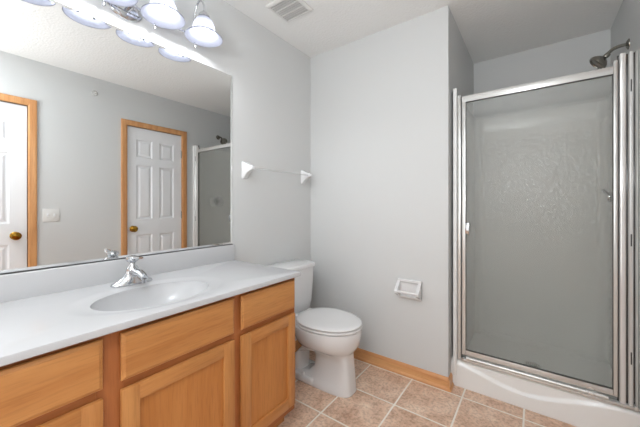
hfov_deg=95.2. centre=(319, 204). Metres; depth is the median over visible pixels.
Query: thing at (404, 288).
toilet paper holder
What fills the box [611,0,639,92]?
wall
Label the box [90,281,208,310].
basin
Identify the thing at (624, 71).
shower door
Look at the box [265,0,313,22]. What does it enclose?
ceiling vent
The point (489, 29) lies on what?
ceiling
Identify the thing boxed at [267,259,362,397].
toilet
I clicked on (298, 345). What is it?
baseboard
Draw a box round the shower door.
[457,50,639,411]
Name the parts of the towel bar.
post, post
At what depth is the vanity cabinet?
1.02 m
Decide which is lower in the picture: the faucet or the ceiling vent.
the faucet
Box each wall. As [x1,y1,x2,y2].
[55,0,310,340]
[311,6,610,376]
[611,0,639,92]
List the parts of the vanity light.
lamp shade, plate, lamp shade, arm, lamp shade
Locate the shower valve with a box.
[601,189,611,201]
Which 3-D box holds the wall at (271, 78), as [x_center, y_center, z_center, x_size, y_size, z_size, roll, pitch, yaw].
[-1.064,-0.046,1.275,0.120,2.440,3.158,0,0,36]
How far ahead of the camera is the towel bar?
1.92 m
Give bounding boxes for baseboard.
[295,340,301,351]
[354,348,447,390]
[448,373,453,391]
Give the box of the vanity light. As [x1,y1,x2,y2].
[102,0,222,47]
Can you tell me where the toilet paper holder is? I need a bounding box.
[394,278,421,300]
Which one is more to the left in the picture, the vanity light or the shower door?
the vanity light
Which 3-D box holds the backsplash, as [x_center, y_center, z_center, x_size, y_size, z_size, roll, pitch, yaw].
[-0.917,0.312,1.355,0.020,0.120,1.251,0,0,36]
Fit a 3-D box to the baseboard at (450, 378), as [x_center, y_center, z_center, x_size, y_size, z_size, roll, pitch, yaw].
[0.837,1.135,1.870,0.019,0.079,0.087,0,0,36]
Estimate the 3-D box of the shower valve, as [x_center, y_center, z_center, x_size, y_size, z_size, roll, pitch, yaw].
[1.736,-0.046,1.741,0.097,0.150,0.150,0,0,36]
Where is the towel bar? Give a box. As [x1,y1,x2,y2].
[242,161,311,183]
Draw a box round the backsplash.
[0,244,234,302]
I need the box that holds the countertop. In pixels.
[0,244,300,366]
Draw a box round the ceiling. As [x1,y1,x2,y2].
[224,0,622,63]
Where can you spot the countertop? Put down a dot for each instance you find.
(43, 311)
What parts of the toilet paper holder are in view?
arm, arm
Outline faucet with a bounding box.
[110,255,151,287]
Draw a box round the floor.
[277,351,576,426]
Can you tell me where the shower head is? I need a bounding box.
[589,38,629,68]
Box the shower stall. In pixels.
[451,50,639,426]
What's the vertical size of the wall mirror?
1.070 m
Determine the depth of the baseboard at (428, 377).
2.02 m
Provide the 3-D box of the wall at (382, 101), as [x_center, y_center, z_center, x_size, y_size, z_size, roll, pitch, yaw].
[1.041,-0.046,2.357,2.234,2.440,1.077,0,0,36]
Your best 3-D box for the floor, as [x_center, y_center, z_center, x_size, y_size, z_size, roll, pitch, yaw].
[0.071,1.224,1.036,2.234,0.100,4.355,0,0,36]
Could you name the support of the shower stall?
on the floor
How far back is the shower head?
1.74 m
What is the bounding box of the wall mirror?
[0,0,231,274]
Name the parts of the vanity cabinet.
frame rail, drawer, frame rail, rail, frame rail, frame rail, drawer, rail, cabinet door, frame rail, frame rail, drawer, cabinet door, rail, rail, frame rail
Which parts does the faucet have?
lever, spout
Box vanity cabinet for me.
[0,278,294,426]

